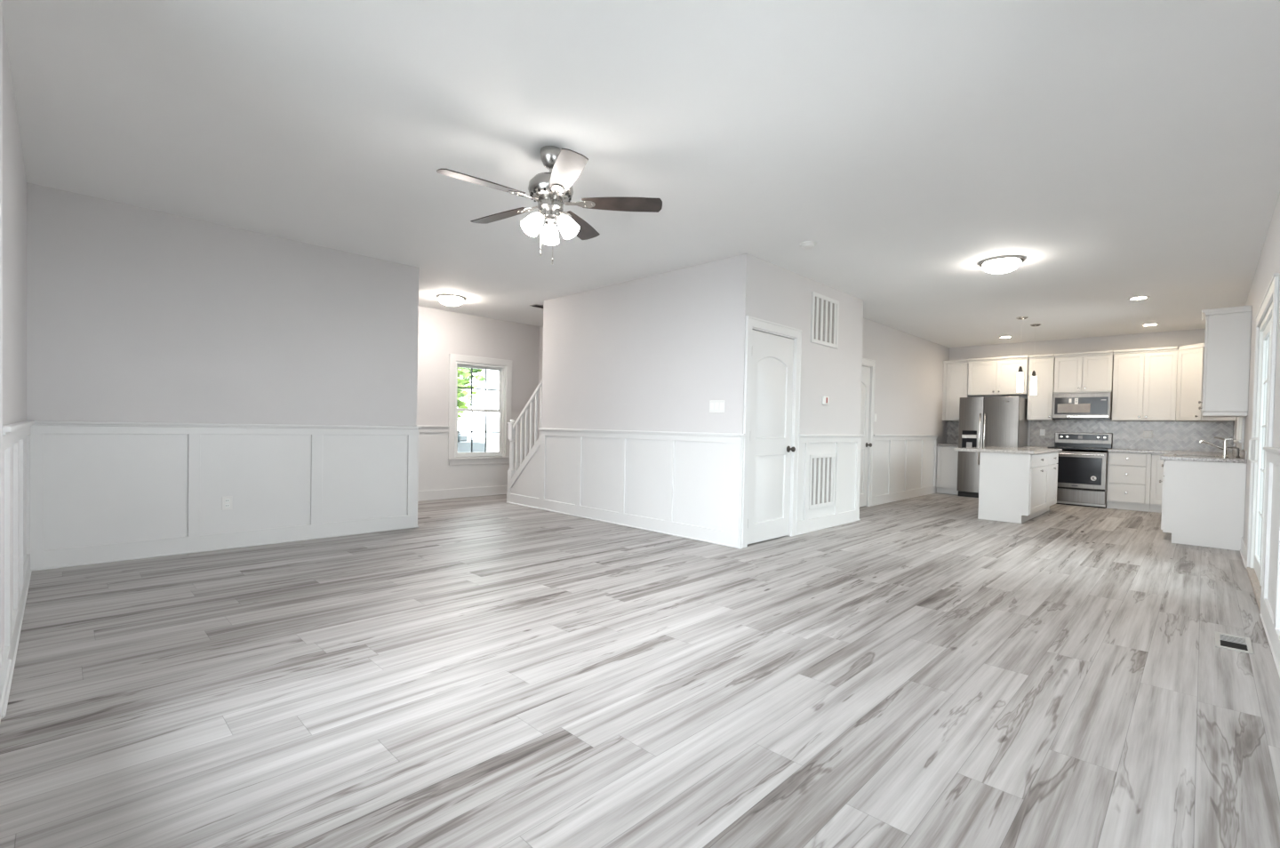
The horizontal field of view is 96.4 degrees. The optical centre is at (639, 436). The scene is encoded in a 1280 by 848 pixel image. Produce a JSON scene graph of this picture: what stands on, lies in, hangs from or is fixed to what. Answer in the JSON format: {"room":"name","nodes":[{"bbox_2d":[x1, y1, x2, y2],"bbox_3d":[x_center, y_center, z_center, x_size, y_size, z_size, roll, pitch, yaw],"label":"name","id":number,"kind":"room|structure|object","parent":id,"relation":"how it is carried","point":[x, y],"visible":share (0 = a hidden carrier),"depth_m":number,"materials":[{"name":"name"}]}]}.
{"room":"empty living room","nodes":[
{"label":"empty living room","id":0,"kind":"room"},
{"bbox_2d":[2,16,26,424],"bbox_3d":[-2.108,-0.328,1.763,6.348,2.740,0.120,2,1,45],"label":"wall","id":1,"kind":"structure","parent":0,"point":[14,180],"depth_m":2.88,"materials":[{"name":"grey paint"}]},
{"bbox_2d":[0,0,11,722],"bbox_3d":[-1.740,-0.297,1.430,1.690,2.485,0.162,2,1,45],"label":"door frame","id":2,"kind":"structure","parent":1,"relation":"in","point":[5,665],"depth_m":2.01,"materials":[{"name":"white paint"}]},
{"bbox_2d":[0,420,34,719],"bbox_3d":[-3.323,0.458,3.074,2.821,1.070,0.042,2,1,45],"label":"wainscot","id":3,"kind":"structure","parent":1,"relation":"attached to","point":[17,571],"depth_m":2.84,"materials":[{"name":"white paint"}]},
{"bbox_2d":[26,182,418,426],"bbox_3d":[-3.422,-0.415,5.035,0.120,2.740,2.933,2,1,45],"label":"wall","id":4,"kind":"structure","parent":0,"point":[135,314],"depth_m":4.73,"materials":[{"name":"grey paint"}]},
{"bbox_2d":[30,420,418,571],"bbox_3d":[-3.339,0.422,5.036,0.042,1.070,2.813,2,1,45],"label":"wainscot","id":5,"kind":"structure","parent":4,"relation":"attached to","point":[101,492],"depth_m":4.76,"materials":[{"name":"white paint"}]},
{"bbox_2d":[221,496,232,510],"bbox_3d":[-3.519,0.564,4.877,0.011,0.115,0.075,2,1,45],"label":"wall outlet","id":6,"kind":"object","parent":5,"relation":"attached to","point":[227,503],"visible":1,"depth_m":4.88,"materials":[{"name":"white plastic"}]},
{"bbox_2d":[416,426,421,527],"bbox_3d":[-2.384,0.422,6.090,0.162,1.070,0.030,2,1,45],"label":"trim","id":7,"kind":"structure","parent":4,"relation":"attached to","point":[417,525],"depth_m":6.05,"materials":[{"name":"white paint"}]},
{"bbox_2d":[416,305,539,465],"bbox_3d":[-3.226,-0.465,8.020,0.120,2.740,4.490,2,1,45],"label":"wall","id":8,"kind":"structure","parent":0,"point":[441,333],"depth_m":8.53,"materials":[{"name":"grey paint"}]},
{"bbox_2d":[416,424,449,501],"bbox_3d":[-3.782,0.371,7.373,0.042,1.070,2.790,2,1,45],"label":"wainscot","id":9,"kind":"structure","parent":8,"relation":"attached to","point":[433,440],"depth_m":8.21,"materials":[{"name":"white paint"}]},
{"bbox_2d":[448,353,511,465],"bbox_3d":[-2.457,-0.401,8.772,0.162,1.635,1.060,2,1,45],"label":"window","id":10,"kind":"structure","parent":8,"relation":"in","point":[504,367],"depth_m":8.76,"materials":[{"name":"white paint"}]},
{"bbox_2d":[457,368,498,408],"bbox_3d":[-2.483,-0.739,8.798,0.012,0.615,0.708,2,1,45],"label":"window pane","id":11,"kind":"object","parent":10,"relation":"attached to","point":[493,369],"depth_m":8.86,"materials":[{"name":"clear glass"}]},
{"bbox_2d":[457,411,499,452],"bbox_3d":[-2.475,-0.077,8.789,0.012,0.620,0.708,2,1,45],"label":"window pane","id":12,"kind":"object","parent":10,"relation":"attached to","point":[471,431],"depth_m":8.86,"materials":[{"name":"clear glass"}]},
{"bbox_2d":[447,463,519,498],"bbox_3d":[-2.259,0.663,8.940,0.026,0.490,1.580,2,1,45],"label":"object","id":13,"kind":"structure","parent":8,"relation":"attached to","point":[463,481],"depth_m":8.72,"materials":[{"name":"white paint"}]},
{"bbox_2d":[537,325,543,439],"bbox_3d":[-0.139,-0.403,8.044,4.244,2.740,0.120,2,1,45],"label":"wall","id":14,"kind":"structure","parent":0,"point":[540,327],"depth_m":9.46,"materials":[{"name":"grey paint"}]},
{"bbox_2d":[0,492,1279,847],"bbox_3d":[1.418,1.071,6.872,8.425,0.100,12.351,2,1,45],"label":"floor","id":15,"kind":"structure","parent":0,"point":[924,671],"depth_m":2.40,"materials":[{"name":"grey wood"}]},
{"bbox_2d":[936,445,958,495],"bbox_3d":[5.790,0.604,10.616,0.397,0.876,0.640,2,1,45],"label":"base cabinet","id":16,"kind":"object","parent":15,"relation":"on","point":[947,456],"visible":0.52,"depth_m":10.43,"materials":[{"name":"white paint"}]},
{"bbox_2d":[936,443,958,446],"bbox_3d":[5.803,0.147,10.609,0.401,0.038,0.634,2,1,45],"label":"countertop","id":17,"kind":"structure","parent":16,"relation":"on","point":[940,444],"depth_m":10.41,"materials":[{"name":"grey stone"}]},
{"bbox_2d":[956,396,1028,497],"bbox_3d":[6.189,0.187,10.055,0.895,1.745,0.842,2,1,45],"label":"refrigerator","id":18,"kind":"object","parent":15,"relation":"on","point":[996,421],"visible":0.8,"depth_m":9.86,"materials":[{"name":"grey metal"}]},
{"bbox_2d":[977,451,1058,523],"bbox_3d":[5.301,0.642,7.938,0.596,0.876,1.850,2,1,45],"label":"kitchen island","id":19,"kind":"object","parent":15,"relation":"on","point":[1019,488],"visible":0.98,"depth_m":7.34,"materials":[{"name":"white paint"}]},
{"bbox_2d":[954,446,1062,454],"bbox_3d":[5.203,0.181,8.032,0.900,0.038,1.915,2,1,45],"label":"island countertop","id":20,"kind":"structure","parent":19,"relation":"on","point":[992,449],"depth_m":7.53,"materials":[{"name":"stone"}]},
{"bbox_2d":[1048,432,1112,508],"bbox_3d":[7.102,0.510,9.259,0.761,1.165,0.709,2,1,45],"label":"range","id":21,"kind":"object","parent":15,"relation":"on","point":[1082,463],"visible":0.97,"depth_m":9.05,"materials":[{"name":"grey metal"}]},
{"bbox_2d":[1048,446,1111,450],"bbox_3d":[7.128,0.186,9.273,0.761,0.029,0.635,2,1,45],"label":"cooktop","id":22,"kind":"object","parent":21,"relation":"in","point":[1064,448],"depth_m":9.17,"materials":[{"name":"black glass"}]},
{"bbox_2d":[1106,451,1151,511],"bbox_3d":[7.580,0.672,8.850,0.497,0.876,0.640,2,1,45],"label":"base cabinet","id":23,"kind":"object","parent":15,"relation":"on","point":[1129,474],"visible":0.97,"depth_m":8.64,"materials":[{"name":"white paint"}]},
{"bbox_2d":[1150,453,1165,512],"bbox_3d":[7.844,0.682,8.590,0.237,0.876,0.640,2,1,45],"label":"base cabinet","id":24,"kind":"object","parent":15,"relation":"on","point":[1156,468],"visible":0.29,"depth_m":8.43,"materials":[{"name":"white paint"}]},
{"bbox_2d":[1159,459,1246,551],"bbox_3d":[6.856,0.691,6.999,0.640,0.876,3.060,2,1,45],"label":"base cabinet","id":25,"kind":"object","parent":15,"relation":"on","point":[1204,502],"visible":0.92,"depth_m":5.89,"materials":[{"name":"white paint"}]},
{"bbox_2d":[1107,448,1247,463],"bbox_3d":[6.822,0.225,7.454,1.353,0.038,3.695,2,1,45],"label":"countertop","id":26,"kind":"structure","parent":25,"relation":"on","point":[1169,455],"depth_m":6.51,"materials":[{"name":"grey stone"}]},
{"bbox_2d":[1174,454,1216,456],"bbox_3d":[6.370,0.311,6.568,0.357,0.191,0.692,2,1,45],"label":"sink","id":27,"kind":"object","parent":26,"relation":"in","point":[1174,454],"visible":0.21,"depth_m":6.80,"materials":[{"name":"metal"}]},
{"bbox_2d":[1198,436,1232,456],"bbox_3d":[6.310,0.107,6.277,0.265,0.220,0.056,2,1,45],"label":"kitchen faucet","id":28,"kind":"object","parent":26,"relation":"on","point":[1225,440],"visible":0.95,"depth_m":6.23,"materials":[{"name":"silver metal"}]},
{"bbox_2d":[1225,447,1239,457],"bbox_3d":[6.377,0.163,6.154,0.114,0.115,0.036,2,1,45],"label":"soap dispenser","id":29,"kind":"object","parent":26,"relation":"on","point":[1237,448],"visible":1,"depth_m":6.13,"materials":[{"name":"grey metal"}]},
{"bbox_2d":[1214,631,1254,654],"bbox_3d":[3.246,1.122,3.131,0.143,0.008,0.330,2,1,45],"label":"floor vent","id":30,"kind":"object","parent":15,"relation":"in","point":[1222,640],"visible":1,"depth_m":3.12,"materials":[{"name":"beige metal"}]},
{"bbox_3d":[6.732,0.640,9.686,0.350,0.876,0.640,2,1,45],"label":"base cabinet","id":31,"kind":"object","parent":15,"relation":"on","visible":0},
{"bbox_2d":[1022,446,1048,448],"bbox_3d":[6.743,0.183,9.681,0.354,0.038,0.634,2,1,45],"label":"countertop","id":32,"kind":"structure","parent":31,"relation":"on","point":[1022,446],"depth_m":9.54,"materials":[{"name":"grey stone"}]},
{"bbox_2d":[2,0,1279,347],"bbox_3d":[1.476,-1.768,6.821,8.425,0.100,12.351,2,1,45],"label":"ceiling","id":33,"kind":"structure","parent":0,"point":[1124,149],"depth_m":3.19,"materials":[{"name":"white paint"}]},
{"bbox_2d":[435,294,465,305],"bbox_3d":[-2.443,-1.755,7.399,0.370,0.107,0.370,2,1,45],"label":"flush ceiling light","id":34,"kind":"object","parent":33,"relation":"attached to","point":[449,300],"visible":1,"depth_m":7.29,"materials":[{"name":"white glass"}]},
{"bbox_2d":[529,304,543,308],"bbox_3d":[-1.364,-1.786,7.851,0.140,0.016,0.260,2,1,45],"label":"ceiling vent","id":35,"kind":"object","parent":33,"relation":"in","point":[533,305],"visible":0.59,"depth_m":7.79,"materials":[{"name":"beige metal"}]},
{"bbox_2d":[436,145,662,264],"bbox_3d":[-0.569,-1.364,3.397,1.268,0.666,1.263,2,1,45],"label":"ceiling fan","id":36,"kind":"object","parent":33,"relation":"hanging from","point":[553,189],"visible":1,"depth_m":3.35,"materials":[{"name":"silver metal"}]},
{"bbox_2d":[799,240,816,249],"bbox_3d":[1.463,-1.666,4.984,0.144,0.038,0.144,2,1,45],"label":"smoke detector","id":37,"kind":"object","parent":33,"relation":"attached to","point":[807,244],"visible":1,"depth_m":4.95,"materials":[{"name":"white plastic"}]},
{"bbox_2d":[978,255,1024,273],"bbox_3d":[3.392,-1.599,5.372,0.370,0.107,0.370,2,1,45],"label":"flush ceiling light","id":38,"kind":"object","parent":33,"relation":"attached to","point":[1005,263],"visible":1,"depth_m":5.28,"materials":[{"name":"white glass"}]},
{"bbox_2d":[1016,316,1028,391],"bbox_3d":[5.295,-1.143,7.950,0.140,1.035,0.140,2,1,45],"label":"pendant light","id":39,"kind":"object","parent":33,"relation":"hanging from","point":[1020,376],"visible":1,"depth_m":7.93,"materials":[{"name":"white glass"}]},
{"bbox_2d":[1030,323,1040,394],"bbox_3d":[5.821,-1.141,8.444,0.140,1.035,0.140,2,1,45],"label":"pendant light","id":40,"kind":"object","parent":33,"relation":"hanging from","point":[1033,384],"visible":1,"depth_m":8.42,"materials":[{"name":"white glass"}]},
{"bbox_2d":[1128,296,1149,300],"bbox_3d":[5.827,-1.622,6.686,0.196,0.009,0.196,2,1,45],"label":"recessed light","id":41,"kind":"object","parent":33,"relation":"in","point":[1137,297],"visible":1,"depth_m":6.68,"materials":[{"name":"white plastic"}]},
{"bbox_2d":[1141,323,1159,326],"bbox_3d":[7.365,-1.620,8.259,0.196,0.009,0.196,2,1,45],"label":"recessed light","id":42,"kind":"object","parent":33,"relation":"in","point":[1145,324],"visible":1,"depth_m":8.25,"materials":[{"name":"white plastic"}]},
{"bbox_2d":[541,253,752,433],"bbox_3d":[-0.133,-0.374,6.463,3.168,2.740,0.100,2,1,45],"label":"wall","id":43,"kind":"structure","parent":0,"point":[652,353],"depth_m":6.13,"materials":[{"name":"grey paint"}]},
{"bbox_2d":[538,428,741,548],"bbox_3d":[-0.200,0.461,6.428,3.168,1.070,0.042,2,1,45],"label":"wainscot","id":44,"kind":"structure","parent":43,"relation":"attached to","point":[684,484],"depth_m":6.17,"materials":[{"name":"white paint"}]},
{"bbox_2d":[709,400,724,412],"bbox_3d":[0.742,-0.294,5.522,0.182,0.120,0.010,2,1,45],"label":"light switch","id":45,"kind":"object","parent":43,"relation":"attached to","point":[715,405],"visible":1,"depth_m":5.52,"materials":[{"name":"white plastic"}]},
{"bbox_2d":[738,433,745,548],"bbox_3d":[0.948,0.505,5.307,0.042,1.070,0.058,2,1,45],"label":"trim","id":46,"kind":"structure","parent":43,"relation":"attached to","point":[742,436],"depth_m":5.31,"materials":[{"name":"white paint"}]},
{"bbox_2d":[751,256,863,434],"bbox_3d":[1.847,-0.331,6.302,0.120,2.740,2.450,2,1,45],"label":"wall","id":47,"kind":"structure","parent":0,"point":[782,296],"depth_m":6.33,"materials":[{"name":"grey paint"}]},
{"bbox_2d":[741,315,801,548],"bbox_3d":[1.292,-0.042,5.701,0.190,2.163,1.004,2,1,45],"label":"door","id":48,"kind":"structure","parent":47,"relation":"in","point":[772,350],"depth_m":5.68,"materials":[{"name":"white paint"}]},
{"bbox_2d":[810,291,839,348],"bbox_3d":[2.072,-1.296,6.396,0.016,0.545,0.615,2,1,45],"label":"air vent","id":49,"kind":"object","parent":47,"relation":"in","point":[825,310],"visible":1,"depth_m":6.39,"materials":[{"name":"white metal"}]},
{"bbox_2d":[822,395,829,405],"bbox_3d":[2.089,-0.411,6.441,0.025,0.095,0.125,2,1,45],"label":"thermostat","id":50,"kind":"object","parent":47,"relation":"attached to","point":[825,399],"visible":1,"depth_m":6.42,"materials":[{"name":"white plastic"}]},
{"bbox_2d":[796,433,863,535],"bbox_3d":[2.204,0.507,6.581,0.042,1.070,1.548,2,1,45],"label":"wainscot","id":51,"kind":"structure","parent":47,"relation":"attached to","point":[847,448],"depth_m":6.67,"materials":[{"name":"white paint"}]},
{"bbox_2d":[808,453,836,509],"bbox_3d":[2.057,0.491,6.446,0.016,0.600,0.600,2,1,45],"label":"return air grille","id":52,"kind":"object","parent":51,"relation":"attached to","point":[822,467],"visible":1,"depth_m":6.44,"materials":[{"name":"white metal"}]},
{"bbox_2d":[862,317,949,492],"bbox_3d":[4.158,-0.338,9.295,0.120,2.740,5.058,2,1,45],"label":"wall","id":53,"kind":"structure","parent":0,"point":[908,384],"depth_m":9.39,"materials":[{"name":"grey paint"}]},
{"bbox_2d":[859,357,875,507],"bbox_3d":[3.089,-0.051,8.172,0.190,2.163,0.971,2,1,45],"label":"door","id":54,"kind":"structure","parent":53,"relation":"in","point":[868,365],"depth_m":8.38,"materials":[{"name":"white paint"}]},
{"bbox_2d":[872,434,938,505],"bbox_3d":[4.455,0.499,9.514,0.042,1.070,2.846,2,1,45],"label":"wainscot","id":55,"kind":"structure","parent":53,"relation":"attached to","point":[904,466],"depth_m":9.39,"materials":[{"name":"white paint"}]},
{"bbox_2d":[949,328,1233,452],"bbox_3d":[7.337,-0.279,9.627,3.941,2.740,0.120,2,1,45],"label":"wall","id":56,"kind":"structure","parent":0,"point":[1188,337],"depth_m":9.53,"materials":[{"name":"grey paint"}]},
{"bbox_2d":[942,359,972,421],"bbox_3d":[5.928,-0.860,10.679,0.424,1.115,0.360,2,1,45],"label":"upper cabinet","id":57,"kind":"object","parent":56,"relation":"attached to","point":[956,372],"visible":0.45,"depth_m":10.59,"materials":[{"name":"white paint"}]},
{"bbox_2d":[968,355,1029,396],"bbox_3d":[6.399,-1.073,10.194,0.910,0.659,0.390,2,1,45],"label":"upper cabinet","id":58,"kind":"object","parent":56,"relation":"attached to","point":[988,376],"visible":0.94,"depth_m":10.08,"materials":[{"name":"white paint"}]},
{"bbox_2d":[1026,353,1055,420],"bbox_3d":[6.859,-0.834,9.761,0.360,1.095,0.360,2,1,45],"label":"upper cabinet","id":59,"kind":"object","parent":56,"relation":"attached to","point":[1040,404],"visible":0.94,"depth_m":9.64,"materials":[{"name":"white paint"}]},
{"bbox_2d":[1053,350,1113,391],"bbox_3d":[7.264,-1.049,9.362,0.757,0.635,0.360,2,1,45],"label":"upper cabinet","id":60,"kind":"object","parent":56,"relation":"attached to","point":[1083,372],"visible":0.95,"depth_m":9.24,"materials":[{"name":"white paint"}]},
{"bbox_2d":[1052,391,1112,420],"bbox_3d":[7.234,-0.505,9.354,0.749,0.446,0.410,2,1,45],"label":"microwave","id":61,"kind":"object","parent":60,"relation":"attached to","point":[1091,404],"visible":0.98,"depth_m":9.20,"materials":[{"name":"grey metal"}]},
{"bbox_2d":[946,419,1247,459],"bbox_3d":[5.965,-0.283,8.321,3.820,0.910,3.666,2,1,45],"label":"backsplash","id":62,"kind":"structure","parent":56,"relation":"attached to","point":[1167,436],"depth_m":8.95,"materials":[{"name":"tile"}]},
{"bbox_2d":[1040,429,1045,435],"bbox_3d":[6.958,-0.079,9.891,0.075,0.115,0.011,2,1,45],"label":"wall outlet","id":63,"kind":"object","parent":62,"relation":"attached to","point":[1042,431],"visible":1,"depth_m":9.89,"materials":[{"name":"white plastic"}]},
{"bbox_2d":[1143,430,1152,438],"bbox_3d":[7.932,-0.042,8.931,0.110,0.115,0.011,2,1,45],"label":"wall outlet","id":64,"kind":"object","parent":62,"relation":"attached to","point":[1147,434],"visible":1,"depth_m":8.93,"materials":[{"name":"white plastic"}]},
{"bbox_2d":[1112,346,1178,421],"bbox_3d":[7.795,-0.798,8.838,0.743,1.095,0.360,2,1,45],"label":"upper cabinet","id":65,"kind":"object","parent":56,"relation":"attached to","point":[1145,380],"visible":0.98,"depth_m":8.71,"materials":[{"name":"white paint"}]},
{"bbox_2d":[1176,343,1236,421],"bbox_3d":[8.185,-0.780,8.270,0.613,1.095,0.621,2,1,45],"label":"upper cabinet","id":66,"kind":"object","parent":56,"relation":"attached to","point":[1190,357],"visible":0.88,"depth_m":8.25,"materials":[{"name":"white paint"}]},
{"bbox_2d":[1236,191,1279,563],"bbox_3d":[4.402,-0.235,3.932,0.120,2.740,12.111,2,1,45],"label":"wall","id":67,"kind":"structure","parent":0,"point":[1268,263],"depth_m":4.48,"materials":[{"name":"grey paint"}]},
{"bbox_2d":[1198,304,1252,416],"bbox_3d":[6.207,-0.773,6.085,0.360,1.110,0.580,2,1,45],"label":"upper cabinet","id":68,"kind":"object","parent":67,"relation":"attached to","point":[1228,330],"visible":1,"depth_m":5.89,"materials":[{"name":"white paint"}]},
{"bbox_2d":[1233,416,1245,450],"bbox_3d":[7.032,-0.478,6.619,0.162,1.255,1.390,2,1,45],"label":"window","id":69,"kind":"structure","parent":67,"relation":"in","point":[1240,427],"depth_m":6.67,"materials":[{"name":"white paint"}]},
{"bbox_2d":[1239,536,1247,567],"bbox_3d":[5.612,1.065,5.313,0.026,0.140,1.090,2,1,45],"label":"baseboard","id":70,"kind":"structure","parent":67,"relation":"attached to","point":[1244,547],"depth_m":5.32,"materials":[{"name":"white paint"}]},
{"bbox_2d":[1246,272,1279,613],"bbox_3d":[4.643,0.057,4.213,0.158,2.156,1.852,2,1,45],"label":"door","id":71,"kind":"structure","parent":67,"relation":"in","point":[1266,330],"depth_m":4.62,"materials":[{"name":"white paint"}]},
{"bbox_2d":[1259,447,1279,677],"bbox_3d":[2.009,0.593,1.652,0.042,1.070,5.505,2,1,45],"label":"wainscot","id":72,"kind":"structure","parent":67,"relation":"attached to","point":[1270,601],"depth_m":3.29,"materials":[{"name":"white paint"}]},
{"bbox_3d":[-1.555,0.517,7.864,0.774,0.850,0.100,2,1,45],"label":"wall","id":73,"kind":"structure","parent":0,"visible":0},
{"bbox_2d":[506,437,539,509],"bbox_3d":[-1.562,0.456,7.852,0.778,0.971,0.126,2,1,45],"label":"wainscot","id":74,"kind":"object","parent":73,"relation":"attached to","point":[524,492],"depth_m":7.74,"materials":[{"name":"white paint"}]},
{"bbox_2d":[507,379,542,493],"bbox_3d":[-1.564,0.081,7.845,0.779,1.723,0.104,2,1,45],"label":"stair railing","id":75,"kind":"object","parent":74,"relation":"on","point":[513,427],"visible":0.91,"depth_m":7.90,"materials":[{"name":"white paint"}]},
{"label":"outside","id":76,"kind":"structure","parent":0,"visible":0},
{"bbox_3d":[-15.379,0.725,22.187,37.002,0.050,70.000,2,1,45],"label":"ground","id":77,"kind":"structure","parent":76,"visible":0},
{"bbox_2d":[456,368,473,413],"bbox_3d":[-8.892,-3.059,22.227,4.872,7.791,5.003,2,1,45],"label":"tree","id":78,"kind":"object","parent":77,"relation":"on","point":[459,376],"visible":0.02,"depth_m":22.74,"materials":[{"name":"green plant"}]},
{"bbox_2d":[456,367,484,420],"bbox_3d":[-6.803,-2.490,16.515,4.754,6.948,4.755,2,1,45],"label":"tree","id":79,"kind":"object","parent":77,"relation":"on","point":[463,372],"visible":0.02,"depth_m":16.83,"materials":[{"name":"green plant"}]},
{"bbox_2d":[457,430,484,452],"bbox_3d":[-4.991,0.234,12.406,2.120,1.710,4.542,2,1,37],"label":"car","id":80,"kind":"object","parent":77,"relation":"on","point":[464,444],"visible":0.08,"depth_m":12.57,"materials":[{"name":"silver metal"}]},
{"bbox_2d":[457,434,467,441],"bbox_3d":[-3.890,0.022,12.361,0.310,0.140,0.200,2,1,37],"label":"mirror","id":81,"kind":"object","parent":80,"relation":"attached to","point":[460,437],"depth_m":12.25,"materials":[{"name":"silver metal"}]},
{"bbox_2d":[486,369,498,451],"bbox_3d":[-2.730,-0.336,10.824,0.360,3.000,0.340,2,1,45],"label":"window pane","id":82,"kind":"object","parent":77,"relation":"on","point":[492,376],"depth_m":10.69,"materials":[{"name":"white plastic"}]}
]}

